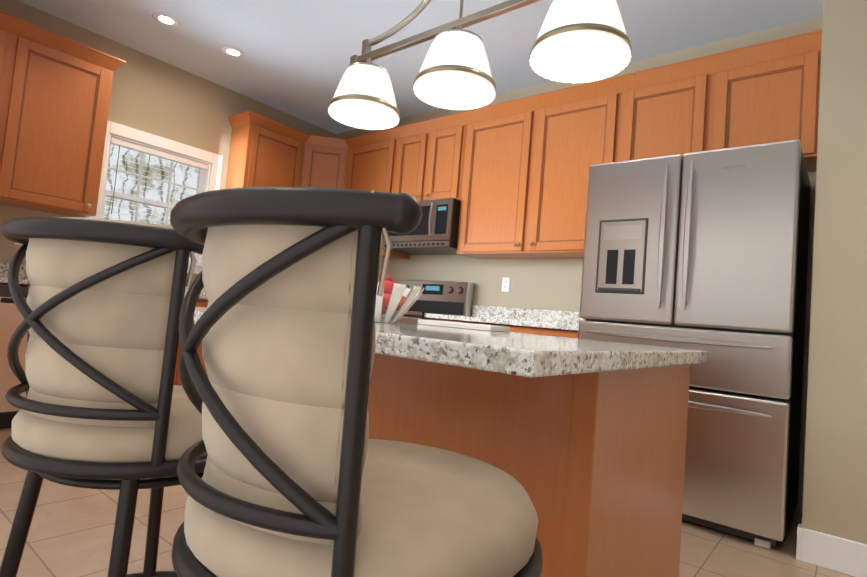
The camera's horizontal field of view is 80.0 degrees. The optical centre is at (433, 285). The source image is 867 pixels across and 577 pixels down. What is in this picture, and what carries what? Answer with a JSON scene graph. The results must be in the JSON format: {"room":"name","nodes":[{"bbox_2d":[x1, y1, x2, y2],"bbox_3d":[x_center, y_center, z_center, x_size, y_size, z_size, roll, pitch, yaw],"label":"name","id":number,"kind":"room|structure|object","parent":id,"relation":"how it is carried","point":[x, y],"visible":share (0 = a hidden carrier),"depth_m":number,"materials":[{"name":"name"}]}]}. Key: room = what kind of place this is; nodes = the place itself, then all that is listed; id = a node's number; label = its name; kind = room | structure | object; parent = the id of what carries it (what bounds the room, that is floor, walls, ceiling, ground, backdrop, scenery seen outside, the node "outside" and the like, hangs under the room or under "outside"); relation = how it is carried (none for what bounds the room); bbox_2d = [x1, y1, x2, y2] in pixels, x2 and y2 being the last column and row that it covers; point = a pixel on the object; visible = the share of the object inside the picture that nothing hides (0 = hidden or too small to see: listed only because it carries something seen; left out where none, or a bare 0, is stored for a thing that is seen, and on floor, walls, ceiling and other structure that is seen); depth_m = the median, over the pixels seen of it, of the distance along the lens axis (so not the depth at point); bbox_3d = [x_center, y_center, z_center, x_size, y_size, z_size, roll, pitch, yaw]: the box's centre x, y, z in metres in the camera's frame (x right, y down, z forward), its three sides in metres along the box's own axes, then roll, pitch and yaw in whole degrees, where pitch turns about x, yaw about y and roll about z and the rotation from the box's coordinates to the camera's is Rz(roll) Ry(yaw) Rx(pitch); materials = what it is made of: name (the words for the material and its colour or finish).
{"room":"kitchen","nodes":[
{"label":"kitchen","id":0,"kind":"room"},
{"bbox_2d":[0,0,335,285],"bbox_3d":[-2.439,-0.471,4.226,0.120,2.820,4.040,2,-4,39],"label":"wall","id":1,"kind":"structure","parent":0,"point":[153,96],"depth_m":4.29,"materials":[{"name":"beige paint"}]},
{"bbox_2d":[0,11,19,166],"bbox_3d":[-2.993,-1.153,3.107,0.392,1.135,0.592,2,-4,39],"label":"upper cabinet","id":2,"kind":"object","parent":1,"relation":"attached to","point":[9,25],"depth_m":3.28,"materials":[{"name":"brown wood"}]},
{"bbox_2d":[0,19,119,217],"bbox_3d":[-2.652,-1.097,3.583,0.321,1.135,0.582,2,-4,39],"label":"upper cabinet","id":3,"kind":"object","parent":1,"relation":"attached to","point":[54,143],"depth_m":3.48,"materials":[{"name":"brown wood"}]},
{"bbox_2d":[0,263,205,294],"bbox_3d":[-2.420,-0.027,4.154,0.017,0.099,3.792,2,-4,39],"label":"backsplash","id":4,"kind":"structure","parent":1,"relation":"attached to","point":[4,267],"depth_m":3.59,"materials":[{"name":"grey stone"}]},
{"bbox_2d":[85,121,222,273],"bbox_3d":[-2.322,-0.690,4.320,0.170,1.095,1.060,2,-4,39],"label":"window","id":5,"kind":"structure","parent":1,"relation":"in","point":[155,181],"depth_m":4.31,"materials":[{"name":"white"}]},
{"bbox_2d":[101,137,207,260],"bbox_3d":[-2.312,-0.691,4.312,0.058,0.873,0.780,2,-4,39],"label":"window blinds","id":6,"kind":"object","parent":5,"relation":"attached to","point":[146,150],"visible":0.46,"depth_m":4.25,"materials":[{"name":"white plastic"}]},
{"bbox_2d":[226,111,307,188],"bbox_3d":[-1.559,-0.929,4.889,0.370,1.135,0.650,2,-4,39],"label":"upper cabinet","id":7,"kind":"object","parent":1,"relation":"attached to","point":[264,152],"depth_m":4.73,"materials":[{"name":"brown wood"}]},
{"bbox_2d":[18,0,822,133],"bbox_3d":[0.669,-1.816,1.868,7.840,0.100,4.040,2,-4,39],"label":"ceiling","id":8,"kind":"structure","parent":0,"point":[294,61],"depth_m":3.62,"materials":[{"name":"white paint"}]},
{"bbox_2d":[152,12,179,26],"bbox_3d":[-1.885,-1.874,3.641,0.176,0.004,0.176,2,-4,39],"label":"recessed light","id":9,"kind":"object","parent":8,"relation":"in","point":[165,19],"visible":1,"depth_m":3.64,"materials":[{"name":"white"}]},
{"bbox_2d":[221,46,244,57],"bbox_3d":[-1.565,-1.825,4.035,0.176,0.004,0.176,2,-4,39],"label":"recessed light","id":10,"kind":"object","parent":8,"relation":"in","point":[234,52],"visible":1,"depth_m":4.03,"materials":[{"name":"white"}]},
{"bbox_2d":[328,0,631,129],"bbox_3d":[0.115,-1.204,1.613,1.053,1.239,0.253,2,-4,39],"label":"pendant light","id":11,"kind":"object","parent":8,"relation":"hanging from","point":[580,41],"visible":1,"depth_m":1.50,"materials":[{"name":"white glass"}]},
{"bbox_2d":[0,428,853,576],"bbox_3d":[0.426,1.089,1.699,7.840,0.100,4.040,2,-4,39],"label":"floor","id":12,"kind":"structure","parent":0,"point":[71,532],"depth_m":2.06,"materials":[{"name":"tile"}]},
{"bbox_2d":[0,284,27,428],"bbox_3d":[-2.682,0.437,3.365,0.585,0.872,0.594,2,-4,39],"label":"dishwasher","id":13,"kind":"object","parent":12,"relation":"on","point":[11,318],"visible":0.31,"depth_m":3.08,"materials":[{"name":"grey"}]},
{"bbox_2d":[0,217,207,576],"bbox_3d":[-0.565,0.406,0.990,0.493,1.011,0.499,2,-4,39],"label":"bar stool","id":14,"kind":"object","parent":12,"relation":"on","point":[106,404],"visible":0.88,"depth_m":0.82,"materials":[{"name":"fabric"}]},
{"bbox_2d":[174,339,207,385],"bbox_3d":[-2.161,0.626,4.035,0.605,0.660,1.122,2,-4,39],"label":"base cabinet","id":15,"kind":"object","parent":12,"relation":"on","point":[177,381],"depth_m":3.88,"materials":[{"name":"brown wood"}]},
{"bbox_2d":[0,275,207,298],"bbox_3d":[-2.188,0.047,3.956,0.631,0.032,3.792,2,-4,39],"label":"countertop","id":16,"kind":"structure","parent":15,"relation":"on","point":[3,278],"depth_m":3.12,"materials":[{"name":"grey stone"}]},
{"bbox_2d":[170,187,542,576],"bbox_3d":[-0.115,0.425,0.663,0.499,1.011,0.504,2,-4,39],"label":"bar stool","id":17,"kind":"object","parent":12,"relation":"on","point":[304,475],"visible":1,"depth_m":0.48,"materials":[{"name":"fabric"}]},
{"bbox_2d":[398,280,473,322],"bbox_3d":[-0.224,0.528,4.277,0.758,1.205,0.720,2,-4,39],"label":"range","id":18,"kind":"object","parent":12,"relation":"on","point":[447,298],"visible":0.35,"depth_m":4.40,"materials":[{"name":"grey metal"}]},
{"bbox_2d":[428,319,495,325],"bbox_3d":[0.345,0.718,3.874,0.631,0.875,0.606,2,-4,39],"label":"base cabinet","id":19,"kind":"object","parent":12,"relation":"on","point":[449,320],"depth_m":3.71,"materials":[{"name":"brown wood"}]},
{"bbox_2d":[367,355,689,576],"bbox_3d":[-0.017,0.595,1.805,1.480,0.820,0.806,2,-4,39],"label":"kitchen island","id":20,"kind":"object","parent":12,"relation":"on","point":[582,442],"depth_m":1.20,"materials":[{"name":"brown wood"}]},
{"bbox_2d":[194,307,707,378],"bbox_3d":[-0.082,0.152,1.705,1.550,0.040,1.180,2,-4,39],"label":"island countertop","id":21,"kind":"structure","parent":20,"relation":"on","point":[516,355],"depth_m":0.96,"materials":[{"name":"grey stone"}]},
{"bbox_2d":[374,273,424,322],"bbox_3d":[-0.184,0.041,1.847,0.300,0.179,0.300,2,-4,39],"label":"fruit bowl","id":22,"kind":"object","parent":21,"relation":"on","point":[395,301],"visible":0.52,"depth_m":1.77,"materials":[{"name":"white ceramic"}]},
{"bbox_2d":[418,319,509,331],"bbox_3d":[0.122,0.161,2.108,0.330,0.020,0.180,3,-4,31],"label":"serving tray","id":23,"kind":"object","parent":21,"relation":"on","point":[465,325],"visible":1,"depth_m":2.03,"materials":[{"name":"white plastic"}]},
{"bbox_2d":[496,323,577,337],"bbox_3d":[0.831,0.736,3.477,0.625,0.875,0.606,2,-4,39],"label":"base cabinet","id":24,"kind":"object","parent":12,"relation":"on","point":[528,330],"depth_m":3.28,"materials":[{"name":"brown wood"}]},
{"bbox_2d":[425,313,578,330],"bbox_3d":[0.621,0.267,3.691,1.265,0.032,0.631,2,-4,39],"label":"countertop","id":25,"kind":"structure","parent":24,"relation":"on","point":[475,318],"depth_m":3.45,"materials":[{"name":"grey stone"}]},
{"bbox_2d":[578,139,810,548],"bbox_3d":[1.419,0.271,2.853,0.980,1.825,0.870,2,-4,39],"label":"refrigerator","id":26,"kind":"object","parent":12,"relation":"on","point":[705,250],"visible":0.9,"depth_m":2.44,"materials":[{"name":"grey metal"}]},
{"bbox_2d":[336,16,822,510],"bbox_3d":[0.573,-0.216,4.282,4.485,2.820,0.120,2,-4,39],"label":"wall","id":27,"kind":"structure","parent":0,"point":[554,284],"depth_m":3.99,"materials":[{"name":"beige paint"}]},
{"bbox_2d":[304,134,343,187],"bbox_3d":[-1.108,-0.870,5.257,0.605,1.135,0.606,2,-4,39],"label":"upper cabinet","id":28,"kind":"object","parent":27,"relation":"attached to","point":[325,154],"depth_m":5.05,"materials":[{"name":"brown wood"}]},
{"bbox_2d":[340,127,409,258],"bbox_3d":[-0.565,-0.842,4.964,0.715,1.135,0.371,2,-4,39],"label":"upper cabinet","id":29,"kind":"object","parent":27,"relation":"attached to","point":[369,159],"depth_m":4.86,"materials":[{"name":"brown wood"}]},
{"bbox_2d":[392,111,467,200],"bbox_3d":[0.040,-1.038,4.529,0.760,0.694,0.321,2,-4,39],"label":"upper cabinet","id":30,"kind":"object","parent":27,"relation":"attached to","point":[430,153],"depth_m":4.38,"materials":[{"name":"brown wood"}]},
{"bbox_2d":[382,198,460,254],"bbox_3d":[-0.050,-0.498,4.444,0.752,0.395,0.455,2,-4,39],"label":"over-the-range microwave","id":31,"kind":"object","parent":30,"relation":"attached to","point":[435,232],"visible":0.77,"depth_m":4.19,"materials":[{"name":"silver plastic"}]},
{"bbox_2d":[502,277,509,291],"bbox_3d":[0.582,-0.011,4.164,0.070,0.115,0.008,2,-4,39],"label":"electrical outlet","id":32,"kind":"object","parent":27,"relation":"attached to","point":[505,284],"visible":1,"depth_m":4.16,"materials":[{"name":"white plastic"}]},
{"bbox_2d":[472,307,585,322],"bbox_3d":[0.040,0.203,4.568,3.278,0.099,0.018,2,-4,39],"label":"backsplash","id":33,"kind":"structure","parent":27,"relation":"attached to","point":[533,316],"depth_m":3.98,"materials":[{"name":"grey stone"}]},
{"bbox_2d":[456,75,623,258],"bbox_3d":[0.805,-0.790,3.876,1.255,1.135,0.321,2,-4,39],"label":"upper cabinet","id":34,"kind":"object","parent":27,"relation":"attached to","point":[512,177],"depth_m":3.74,"materials":[{"name":"brown wood"}]},
{"bbox_2d":[620,59,707,160],"bbox_3d":[1.516,-1.009,3.324,0.532,0.645,0.321,2,-4,39],"label":"upper cabinet","id":35,"kind":"object","parent":27,"relation":"attached to","point":[663,112],"depth_m":3.20,"materials":[{"name":"brown wood"}]},
{"bbox_2d":[704,31,821,171],"bbox_3d":[1.928,-0.994,2.987,0.533,0.645,0.321,2,-4,39],"label":"upper cabinet","id":36,"kind":"object","parent":27,"relation":"attached to","point":[769,92],"depth_m":2.86,"materials":[{"name":"brown wood"}]},
{"bbox_2d":[802,0,866,543],"bbox_3d":[2.964,-0.190,1.298,3.235,2.820,0.120,2,-4,39],"label":"wall","id":37,"kind":"structure","parent":0,"point":[835,487],"depth_m":2.19,"materials":[{"name":"beige paint"}]},
{"bbox_2d":[796,523,866,576],"bbox_3d":[2.816,1.141,1.194,3.240,0.135,0.066,2,-4,39],"label":"baseboard return","id":38,"kind":"object","parent":37,"relation":"attached to","point":[837,554],"visible":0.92,"depth_m":2.12,"materials":[{"name":"white wood"}]}
]}

